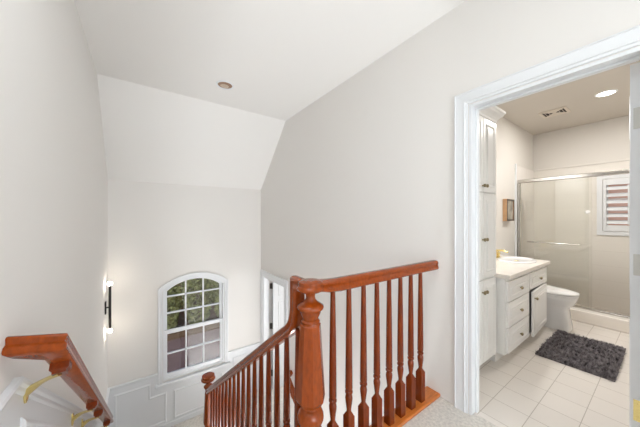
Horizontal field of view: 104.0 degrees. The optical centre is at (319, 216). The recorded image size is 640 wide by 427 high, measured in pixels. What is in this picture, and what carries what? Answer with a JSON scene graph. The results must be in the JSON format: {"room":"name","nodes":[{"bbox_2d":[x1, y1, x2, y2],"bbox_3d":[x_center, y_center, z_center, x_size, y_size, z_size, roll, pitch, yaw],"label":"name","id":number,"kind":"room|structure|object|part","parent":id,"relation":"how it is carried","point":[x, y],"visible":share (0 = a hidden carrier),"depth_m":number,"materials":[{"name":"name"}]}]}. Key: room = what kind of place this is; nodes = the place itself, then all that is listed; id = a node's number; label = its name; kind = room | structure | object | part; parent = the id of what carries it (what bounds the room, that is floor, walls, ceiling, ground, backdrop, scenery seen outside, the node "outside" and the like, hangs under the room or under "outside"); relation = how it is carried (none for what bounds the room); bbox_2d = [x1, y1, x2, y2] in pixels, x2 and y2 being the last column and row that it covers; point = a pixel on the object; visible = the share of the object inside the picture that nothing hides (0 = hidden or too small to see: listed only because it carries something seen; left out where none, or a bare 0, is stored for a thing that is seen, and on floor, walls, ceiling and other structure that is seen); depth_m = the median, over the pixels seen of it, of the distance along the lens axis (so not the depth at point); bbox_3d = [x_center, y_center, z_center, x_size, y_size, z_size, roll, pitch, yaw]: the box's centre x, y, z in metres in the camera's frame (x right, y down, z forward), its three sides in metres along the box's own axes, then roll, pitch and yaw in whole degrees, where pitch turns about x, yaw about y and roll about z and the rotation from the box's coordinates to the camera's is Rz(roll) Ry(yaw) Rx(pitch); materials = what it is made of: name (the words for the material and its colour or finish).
{"room":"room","nodes":[
{"label":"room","id":0,"kind":"room"},
{"bbox_2d":[0,0,107,413],"bbox_3d":[-0.681,1.702,0.215,0.120,6.295,7.740,0,0,-35],"label":"wall","id":1,"kind":"structure","parent":0,"point":[54,180],"depth_m":1.21,"materials":[{"name":"white paint"}]},
{"bbox_2d":[20,417,68,426],"bbox_3d":[-1.306,1.698,1.218,0.013,2.023,3.128,0,0,-35],"label":"trim","id":2,"kind":"structure","parent":1,"relation":"attached to","point":[24,422],"depth_m":1.01,"materials":[{"name":"white paint"}]},
{"bbox_2d":[0,393,107,426],"bbox_3d":[-0.651,1.853,0.282,0.006,2.515,7.414,0,0,-35],"label":"trim","id":3,"kind":"structure","parent":1,"relation":"attached to","point":[15,409],"depth_m":1.02,"materials":[{"name":"white paint"}]},
{"bbox_2d":[0,376,109,425],"bbox_3d":[-0.636,1.440,0.278,0.026,1.738,7.390,0,0,-35],"label":"trim","id":4,"kind":"structure","parent":1,"relation":"attached to","point":[18,385],"depth_m":1.09,"materials":[{"name":"white paint"}]},
{"bbox_2d":[1,333,112,426],"bbox_3d":[-1.533,1.225,1.651,0.158,1.646,2.053,0,0,-35],"label":"wall handrail","id":5,"kind":"object","parent":1,"relation":"attached to","point":[58,350],"visible":0.98,"depth_m":0.92,"materials":[{"name":"brown wood"}]},
{"bbox_3d":[-1.118,0.666,0.952,0.010,0.084,0.028,0,0,-35],"label":"bracket plate","id":6,"kind":"part","parent":5,"relation":"part of","materials":[{"name":"gold metal"}]},
{"bbox_3d":[-1.039,0.623,0.940,0.179,0.112,0.033,0,0,11],"label":"bracket arm","id":7,"kind":"part","parent":5,"relation":"part of","materials":[{"name":"gold metal"}]},
{"bbox_3d":[-1.497,1.242,1.576,0.174,0.112,0.033,0,0,13],"label":"bracket arm","id":8,"kind":"part","parent":5,"relation":"part of","materials":[{"name":"gold metal"}]},
{"bbox_3d":[-1.683,1.492,1.834,0.172,0.112,0.033,0,0,14],"label":"bracket arm","id":9,"kind":"part","parent":5,"relation":"part of","materials":[{"name":"gold metal"}]},
{"bbox_2d":[105,282,111,332],"bbox_3d":[-2.604,1.113,3.081,0.071,0.628,0.056,0,0,-35],"label":"wall sconce","id":10,"kind":"object","parent":1,"relation":"attached to","point":[108,283],"visible":0.99,"depth_m":3.08,"materials":[{"name":"black metal"}]},
{"bbox_2d":[108,180,260,387],"bbox_3d":[-1.940,1.330,3.996,2.215,3.960,0.120,0,0,-35],"label":"wall","id":11,"kind":"structure","parent":0,"point":[159,233],"depth_m":3.68,"materials":[{"name":"white paint"}]},
{"bbox_2d":[108,345,259,426],"bbox_3d":[-1.938,2.697,3.920,2.130,0.825,0.006,0,0,-35],"label":"trim","id":12,"kind":"structure","parent":11,"relation":"attached to","point":[134,409],"depth_m":3.62,"materials":[{"name":"white paint"}]},
{"bbox_2d":[108,342,259,390],"bbox_3d":[-1.932,2.285,3.912,2.130,0.048,0.026,0,0,-35],"label":"trim","id":13,"kind":"structure","parent":11,"relation":"attached to","point":[258,343],"depth_m":3.53,"materials":[{"name":"white paint"}]},
{"bbox_2d":[155,272,230,389],"bbox_3d":[-1.970,1.687,3.940,1.060,1.637,0.175,0,0,-35],"label":"arched window","id":14,"kind":"structure","parent":11,"relation":"in","point":[166,376],"depth_m":3.89,"materials":[{"name":"white paint"}]},
{"bbox_3d":[-1.994,1.341,3.973,0.826,0.809,0.035,0,0,-35],"label":"window sash","id":15,"kind":"part","parent":14,"relation":"part of","materials":[{"name":"white paint"}]},
{"bbox_3d":[-1.939,2.447,3.895,1.060,0.035,0.065,0,0,-35],"label":"window sill","id":16,"kind":"part","parent":14,"relation":"part of","materials":[{"name":"white paint"}]},
{"bbox_3d":[-1.970,2.037,3.940,0.826,0.703,0.035,0,0,-35],"label":"window sash","id":17,"kind":"part","parent":14,"relation":"part of","materials":[{"name":"white paint"}]},
{"bbox_2d":[159,386,258,426],"bbox_3d":[-1.932,3.075,3.913,2.130,0.070,0.012,0,0,-35],"label":"baseboard","id":18,"kind":"structure","parent":11,"relation":"attached to","point":[179,420],"depth_m":3.82,"materials":[{"name":"white paint"}]},
{"bbox_2d":[171,384,283,426],"bbox_3d":[-0.833,3.210,4.079,4.115,0.200,1.028,0,0,-35],"label":"floor","id":19,"kind":"structure","parent":0,"point":[197,421],"depth_m":3.88,"materials":[{"name":"grey carpet"}]},
{"bbox_2d":[74,0,465,189],"bbox_3d":[0.227,-0.970,0.849,2.335,1.150,7.720,0,0,-35],"label":"ceiling","id":20,"kind":"structure","parent":0,"point":[165,116],"depth_m":2.43,"materials":[{"name":"white paint"}]},
{"bbox_2d":[216,80,233,89],"bbox_3d":[-1.039,-1.438,2.735,0.190,0.012,0.190,0,0,-35],"label":"recessed light","id":21,"kind":"object","parent":20,"relation":"in","point":[222,84],"visible":1,"depth_m":2.73,"materials":[{"name":"white paint"}]},
{"bbox_2d":[269,280,271,383],"bbox_3d":[0.198,1.805,4.524,1.920,3.010,1.740,0,0,-35],"label":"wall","id":22,"kind":"structure","parent":0,"point":[270,290],"depth_m":4.65,"materials":[{"name":"white paint"}]},
{"bbox_2d":[270,282,283,389],"bbox_3d":[-0.565,2.087,4.697,0.792,2.023,0.055,0,0,-35],"label":"door","id":23,"kind":"structure","parent":22,"relation":"in","point":[277,323],"depth_m":4.54,"materials":[{"name":"white paint"}]},
{"bbox_3d":[-0.662,1.306,4.602,0.226,0.247,0.012,0,0,-35],"label":"panel","id":24,"kind":"part","parent":23,"relation":"part of","materials":[{"name":"white paint"}]},
{"bbox_3d":[-0.662,1.858,4.602,0.226,0.664,0.012,0,0,-35],"label":"panel","id":25,"kind":"part","parent":23,"relation":"part of","materials":[{"name":"white paint"}]},
{"bbox_3d":[-0.662,2.598,4.602,0.226,0.584,0.012,0,0,-35],"label":"panel","id":26,"kind":"part","parent":23,"relation":"part of","materials":[{"name":"white paint"}]},
{"bbox_2d":[261,0,639,426],"bbox_3d":[1.120,1.702,1.497,0.042,6.295,7.740,0,0,-35],"label":"wall","id":27,"kind":"structure","parent":0,"point":[360,179],"depth_m":2.11,"materials":[{"name":"white paint"}]},
{"bbox_2d":[260,269,287,391],"bbox_3d":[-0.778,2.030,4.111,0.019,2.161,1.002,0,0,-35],"label":"door frame","id":28,"kind":"structure","parent":27,"relation":"in","point":[279,280],"depth_m":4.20,"materials":[{"name":"white paint"}]},
{"bbox_2d":[290,370,294,401],"bbox_3d":[-0.085,2.702,3.059,0.137,0.995,1.359,0,0,-35],"label":"wall handrail","id":29,"kind":"object","parent":27,"relation":"attached to","point":[292,388],"visible":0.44,"depth_m":3.40,"materials":[{"name":"brown wood"}]},
{"bbox_2d":[454,25,639,414],"bbox_3d":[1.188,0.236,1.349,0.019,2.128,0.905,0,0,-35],"label":"door frame","id":30,"kind":"structure","parent":27,"relation":"in","point":[629,38],"depth_m":1.66,"materials":[{"name":"white paint"}]},
{"bbox_2d":[629,62,639,426],"bbox_3d":[1.773,0.281,1.381,0.708,2.013,0.050,0,0,-35],"label":"bathroom door","id":31,"kind":"structure","parent":27,"relation":"in","point":[634,99],"depth_m":1.18,"materials":[{"name":"white paint"}]},
{"bbox_3d":[1.642,-0.498,1.311,0.215,0.237,0.012,0,0,-35],"label":"panel","id":32,"kind":"part","parent":31,"relation":"part of","materials":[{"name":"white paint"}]},
{"bbox_3d":[1.642,0.048,1.311,0.215,0.664,0.012,0,0,-35],"label":"panel","id":33,"kind":"part","parent":31,"relation":"part of","materials":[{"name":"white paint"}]},
{"bbox_3d":[1.642,0.788,1.311,0.215,0.584,0.012,0,0,-35],"label":"panel","id":34,"kind":"part","parent":31,"relation":"part of","materials":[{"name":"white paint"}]},
{"bbox_2d":[494,117,533,258],"bbox_3d":[2.156,-0.030,3.234,3.575,2.660,0.132,0,0,-35],"label":"wall","id":35,"kind":"structure","parent":0,"point":[514,145],"depth_m":3.64,"materials":[{"name":"white paint"}]},
{"bbox_2d":[503,199,513,220],"bbox_3d":[2.607,-0.095,3.456,0.267,0.300,0.052,0,0,-35],"label":"framed picture","id":36,"kind":"object","parent":35,"relation":"attached to","point":[508,204],"visible":1,"depth_m":3.41,"materials":[{"name":"brown wood"}]},
{"bbox_3d":[2.607,-0.095,3.457,0.267,0.300,0.049,0,0,-35],"label":"frame","id":37,"kind":"part","parent":36,"relation":"part of","materials":[{"name":"brown wood"}]},
{"bbox_2d":[508,201,512,218],"bbox_3d":[2.615,-0.095,3.445,0.223,0.256,0.004,0,0,-35],"label":"print","id":38,"kind":"object","parent":36,"relation":"attached to","point":[510,203],"depth_m":3.46},
{"bbox_2d":[515,164,516,256],"bbox_3d":[2.870,0.260,3.663,0.035,2.080,0.020,0,0,-35],"label":"trim","id":39,"kind":"structure","parent":35,"relation":"attached to","point":[515,164],"depth_m":3.65,"materials":[{"name":"white paint"}]},
{"bbox_2d":[402,304,629,426],"bbox_3d":[2.545,1.424,0.676,5.910,0.252,4.750,0,0,-35],"label":"floor","id":40,"kind":"structure","parent":0,"point":[522,388],"depth_m":1.83,"materials":[{"name":"beige tile"}]},
{"bbox_2d":[296,260,439,426],"bbox_3d":[0.372,0.803,1.511,1.161,0.994,0.134,0,0,-35],"label":"guard railing","id":41,"kind":"object","parent":40,"relation":"on","point":[310,389],"visible":1,"depth_m":1.41,"materials":[{"name":"brown wood"}]},
{"bbox_3d":[0.467,0.350,1.578,0.929,0.065,0.066,0,0,-35],"label":"handrail","id":42,"kind":"part","parent":41,"relation":"part of","materials":[{"name":"brown wood"}]},
{"bbox_2d":[479,106,505,365],"bbox_3d":[1.261,0.185,2.215,0.613,2.226,0.454,0,0,-35],"label":"linen cabinet","id":43,"kind":"object","parent":40,"relation":"on","point":[488,117],"visible":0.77,"depth_m":2.09,"materials":[{"name":"white paint"}]},
{"bbox_3d":[1.232,0.863,1.970,0.168,0.585,0.008,0,0,-35],"label":"raised panel","id":44,"kind":"part","parent":43,"relation":"part of","materials":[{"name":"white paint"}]},
{"bbox_3d":[1.232,0.158,1.970,0.168,0.605,0.008,0,0,-35],"label":"raised panel","id":45,"kind":"part","parent":43,"relation":"part of","materials":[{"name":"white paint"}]},
{"bbox_3d":[1.232,-0.512,1.970,0.168,0.525,0.008,0,0,-35],"label":"raised panel","id":46,"kind":"part","parent":43,"relation":"part of","materials":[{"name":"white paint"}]},
{"bbox_3d":[1.225,0.863,1.980,0.258,0.675,0.020,0,0,-35],"label":"door","id":47,"kind":"part","parent":43,"relation":"part of","materials":[{"name":"white paint"}]},
{"bbox_3d":[1.225,0.158,1.980,0.258,0.695,0.020,0,0,-35],"label":"door","id":48,"kind":"part","parent":43,"relation":"part of","materials":[{"name":"white paint"}]},
{"bbox_3d":[1.225,-0.512,1.980,0.258,0.615,0.020,0,0,-35],"label":"door","id":49,"kind":"part","parent":43,"relation":"part of","materials":[{"name":"white paint"}]},
{"bbox_3d":[1.441,0.863,2.133,0.258,0.675,0.020,0,0,-35],"label":"door","id":50,"kind":"part","parent":43,"relation":"part of","materials":[{"name":"white paint"}]},
{"bbox_3d":[1.441,0.158,2.133,0.258,0.695,0.020,0,0,-35],"label":"door","id":51,"kind":"part","parent":43,"relation":"part of","materials":[{"name":"white paint"}]},
{"bbox_3d":[1.441,-0.512,2.133,0.258,0.615,0.020,0,0,-35],"label":"door","id":52,"kind":"part","parent":43,"relation":"part of","materials":[{"name":"white paint"}]},
{"bbox_3d":[1.448,0.863,2.123,0.168,0.585,0.008,0,0,-35],"label":"raised panel","id":53,"kind":"part","parent":43,"relation":"part of","materials":[{"name":"white paint"}]},
{"bbox_3d":[1.448,0.158,2.123,0.168,0.605,0.008,0,0,-35],"label":"raised panel","id":54,"kind":"part","parent":43,"relation":"part of","materials":[{"name":"white paint"}]},
{"bbox_3d":[1.448,-0.512,2.123,0.168,0.525,0.008,0,0,-35],"label":"raised panel","id":55,"kind":"part","parent":43,"relation":"part of","materials":[{"name":"white paint"}]},
{"bbox_3d":[1.261,-0.879,2.215,0.613,0.098,0.454,0,0,-35],"label":"crown molding","id":56,"kind":"part","parent":43,"relation":"part of","materials":[{"name":"white paint"}]},
{"bbox_2d":[489,266,546,361],"bbox_3d":[1.980,0.919,2.693,1.200,0.758,0.567,0,0,-35],"label":"vanity cabinet","id":57,"kind":"object","parent":40,"relation":"on","point":[521,301],"visible":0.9,"depth_m":2.32,"materials":[{"name":"white paint"}]},
{"bbox_3d":[1.861,1.087,2.346,0.553,0.215,0.020,0,0,-35],"label":"drawer","id":58,"kind":"part","parent":57,"relation":"part of","materials":[{"name":"white paint"}]},
{"bbox_3d":[1.861,0.863,2.346,0.553,0.215,0.020,0,0,-35],"label":"drawer","id":59,"kind":"part","parent":57,"relation":"part of","materials":[{"name":"white paint"}]},
{"bbox_3d":[1.861,0.657,2.346,0.553,0.175,0.020,0,0,-35],"label":"drawer","id":60,"kind":"part","parent":57,"relation":"part of","materials":[{"name":"white paint"}]},
{"bbox_3d":[1.868,1.087,2.336,0.466,0.128,0.008,0,0,-35],"label":"raised panel","id":61,"kind":"part","parent":57,"relation":"part of","materials":[{"name":"white paint"}]},
{"bbox_3d":[1.868,0.863,2.336,0.466,0.128,0.008,0,0,-35],"label":"raised panel","id":62,"kind":"part","parent":57,"relation":"part of","materials":[{"name":"white paint"}]},
{"bbox_3d":[1.868,0.657,2.336,0.486,0.108,0.008,0,0,-35],"label":"raised panel","id":63,"kind":"part","parent":57,"relation":"part of","materials":[{"name":"white paint"}]},
{"bbox_2d":[494,251,549,279],"bbox_3d":[1.968,0.479,2.706,1.228,0.118,0.532,0,0,-35],"label":"countertop","id":64,"kind":"structure","parent":57,"relation":"on","point":[508,271],"depth_m":2.44,"materials":[{"name":"stone"}]},
{"bbox_2d":[496,249,507,257],"bbox_3d":[2.162,0.442,2.997,0.230,0.111,0.161,0,0,-35],"label":"sink faucet","id":65,"kind":"object","parent":64,"relation":"on","point":[502,250],"visible":0.56,"depth_m":3.02,"materials":[{"name":"gold metal"}]},
{"bbox_2d":[497,256,536,263],"bbox_3d":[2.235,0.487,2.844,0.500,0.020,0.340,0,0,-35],"label":"sink basin","id":66,"kind":"object","parent":64,"relation":"in","point":[509,259],"visible":1,"depth_m":2.83,"materials":[{"name":"white ceramic"}]},
{"bbox_3d":[2.343,0.652,2.689,0.583,0.165,0.020,0,0,-35],"label":"drawer","id":67,"kind":"part","parent":57,"relation":"part of","materials":[{"name":"white paint"}]},
{"bbox_3d":[2.350,0.652,2.680,0.520,0.102,0.008,0,0,-35],"label":"raised panel","id":68,"kind":"part","parent":57,"relation":"part of","materials":[{"name":"white paint"}]},
{"bbox_3d":[2.349,0.973,2.675,0.591,0.445,0.020,0,0,-38],"label":"door","id":69,"kind":"part","parent":57,"relation":"part of","materials":[{"name":"white paint"}]},
{"bbox_3d":[2.357,0.973,2.666,0.501,0.355,0.008,0,0,-38],"label":"raised panel","id":70,"kind":"part","parent":57,"relation":"part of","materials":[{"name":"white paint"}]},
{"bbox_2d":[544,285,579,331],"bbox_3d":[2.702,0.931,3.101,0.430,0.732,0.726,0,0,-35],"label":"toilet","id":71,"kind":"object","parent":40,"relation":"on","point":[559,300],"visible":0.29,"depth_m":2.86,"materials":[{"name":"white ceramic"}]},
{"bbox_3d":[2.748,0.902,3.037,0.376,0.019,0.560,0,0,-35],"label":"seat","id":72,"kind":"part","parent":71,"relation":"part of","materials":[{"name":"white ceramic"}]},
{"bbox_3d":[2.749,0.868,3.035,0.378,0.036,0.564,0,0,-35],"label":"lid","id":73,"kind":"part","parent":71,"relation":"part of","materials":[{"name":"white ceramic"}]},
{"bbox_2d":[534,329,626,381],"bbox_3d":[2.504,1.278,2.397,0.863,0.037,0.546,0,0,-35],"label":"bath rug","id":74,"kind":"object","parent":40,"relation":"on","point":[599,358],"visible":1,"depth_m":2.34,"materials":[{"name":"grey fabric"}]},
{"bbox_2d":[570,307,628,333],"bbox_3d":[3.411,1.226,2.968,0.200,0.143,1.780,0,0,-35],"label":"shower curb","id":75,"kind":"object","parent":40,"relation":"on","point":[612,322],"visible":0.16,"depth_m":2.95,"materials":[{"name":"stone"}]},
{"bbox_2d":[517,169,629,318],"bbox_3d":[3.423,0.304,2.970,0.098,1.699,1.766,0,0,-35],"label":"shower door","id":76,"kind":"structure","parent":75,"relation":"on","point":[625,171],"depth_m":3.30,"materials":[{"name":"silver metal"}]},
{"bbox_3d":[3.438,-0.520,2.977,0.065,0.050,1.758,0,0,-35],"label":"header rail","id":77,"kind":"part","parent":76,"relation":"part of","materials":[{"name":"silver metal"}]},
{"bbox_2d":[496,60,639,134],"bbox_3d":[2.679,-1.410,2.448,3.635,0.100,2.020,0,0,-35],"label":"ceiling","id":78,"kind":"structure","parent":0,"point":[578,96],"depth_m":3.02,"materials":[{"name":"beige paint"}]},
{"bbox_2d":[538,106,570,117],"bbox_3d":[3.041,-1.355,3.246,0.270,0.009,0.270,0,0,-35],"label":"ceiling vent","id":79,"kind":"object","parent":78,"relation":"in","point":[562,110],"visible":1,"depth_m":3.23,"materials":[{"name":"metal"}]},
{"bbox_2d":[595,89,617,96],"bbox_3d":[3.137,-1.355,2.742,0.172,0.007,0.172,0,0,-35],"label":"recessed light","id":80,"kind":"object","parent":78,"relation":"in","point":[612,91],"visible":1,"depth_m":2.74,"materials":[{"name":"white paint"}]},
{"bbox_2d":[533,115,629,313],"bbox_3d":[4.106,-0.030,3.464,0.132,2.660,1.780,0,0,-35],"label":"wall","id":81,"kind":"structure","parent":0,"point":[597,269],"depth_m":3.69,"materials":[{"name":"paint"}]},
{"bbox_2d":[534,159,629,171],"bbox_3d":[4.057,-0.762,3.421,0.022,0.025,1.768,0,0,-35],"label":"trim","id":82,"kind":"structure","parent":81,"relation":"attached to","point":[623,159],"depth_m":3.66,"materials":[{"name":"white paint"}]},
{"bbox_2d":[597,174,628,235],"bbox_3d":[4.218,-0.165,3.285,0.138,0.840,0.770,0,0,-35],"label":"bathroom window","id":83,"kind":"structure","parent":81,"relation":"in","point":[600,231],"depth_m":3.52,"materials":[{"name":"white paint"}]},
{"bbox_2d":[603,177,628,231],"bbox_3d":[4.174,-0.165,3.254,0.079,0.722,0.652,0,0,-35],"label":"window shutter","id":84,"kind":"object","parent":83,"relation":"attached to","point":[616,181],"visible":0.84,"depth_m":3.42,"materials":[{"name":"white paint"}]},
{"bbox_3d":[4.090,-0.165,3.314,0.012,0.530,0.014,0,0,-35],"label":"tilt rod","id":85,"kind":"part","parent":84,"relation":"part of","materials":[{"name":"white paint"}]},
{"bbox_3d":[-1.129,2.305,1.862,1.060,2.010,2.243,0,0,-35],"label":"floor","id":86,"kind":"structure","parent":0,"visible":0},
{"bbox_2d":[201,275,304,426],"bbox_3d":[-0.737,1.712,2.224,0.164,2.795,2.307,0,0,-37],"label":"stair railing","id":87,"kind":"object","parent":86,"relation":"on","point":[226,407],"visible":0.98,"depth_m":1.71,"materials":[{"name":"brown wood"}]},
{"label":"outside","id":88,"kind":"structure","parent":0,"visible":0},
{"bbox_2d":[167,279,219,340],"bbox_3d":[-11.162,4.770,17.402,30.000,0.060,18.700,0,0,-35],"label":"bed","id":89,"kind":"object","parent":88,"point":[181,322],"visible":0.11,"depth_m":10.82,"materials":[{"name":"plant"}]},
{"bbox_2d":[167,284,180,329],"bbox_3d":[-6.342,3.592,10.219,1.185,2.437,1.209,0,0,-35],"label":"shrub","id":90,"kind":"object","parent":89,"relation":"on","point":[172,319],"visible":0.3,"depth_m":10.08,"materials":[{"name":"green plant"}]},
{"bbox_2d":[167,281,184,309],"bbox_3d":[-7.577,3.012,12.286,2.549,3.634,2.545,0,0,-35],"label":"shrub","id":91,"kind":"object","parent":89,"relation":"on","point":[181,288],"visible":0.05,"depth_m":11.94,"materials":[{"name":"green plant"}]},
{"bbox_2d":[182,278,212,324],"bbox_3d":[-5.414,3.461,10.990,1.197,2.722,1.232,0,0,-35],"label":"shrub","id":92,"kind":"object","parent":89,"relation":"on","point":[194,316],"visible":0.65,"depth_m":10.67,"materials":[{"name":"green plant"}]},
{"bbox_3d":[-5.404,3.895,11.005,0.451,1.698,0.451,0,0,-13],"label":"stem","id":93,"kind":"part","parent":92,"relation":"part of","materials":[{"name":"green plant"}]},
{"bbox_2d":[200,280,214,302],"bbox_3d":[-5.412,3.037,13.823,2.373,3.716,2.515,0,0,-35],"label":"shrub","id":94,"kind":"object","parent":89,"relation":"on","point":[212,293],"visible":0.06,"depth_m":12.99,"materials":[{"name":"green plant"}]},
{"bbox_2d":[212,280,218,316],"bbox_3d":[-4.333,3.579,11.648,1.214,2.499,1.214,0,0,-35],"label":"shrub","id":95,"kind":"object","parent":89,"relation":"on","point":[216,284],"visible":0.13,"depth_m":11.26,"materials":[{"name":"green plant"}]},
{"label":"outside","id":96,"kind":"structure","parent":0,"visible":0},
{"bbox_2d":[167,328,219,372],"bbox_3d":[-9.196,4.850,14.640,30.000,0.100,25.480,0,0,-35],"label":"driveway","id":97,"kind":"structure","parent":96,"point":[175,361],"depth_m":8.99,"materials":[{"name":"grey concrete"}]},
{"bbox_2d":[608,184,628,225],"bbox_3d":[5.891,1.450,6.036,0.200,6.700,15.000,0,0,-35],"label":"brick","id":98,"kind":"object","parent":97,"relation":"on","point":[619,190],"depth_m":5.28,"materials":[{"name":"pink brick"}]}
]}

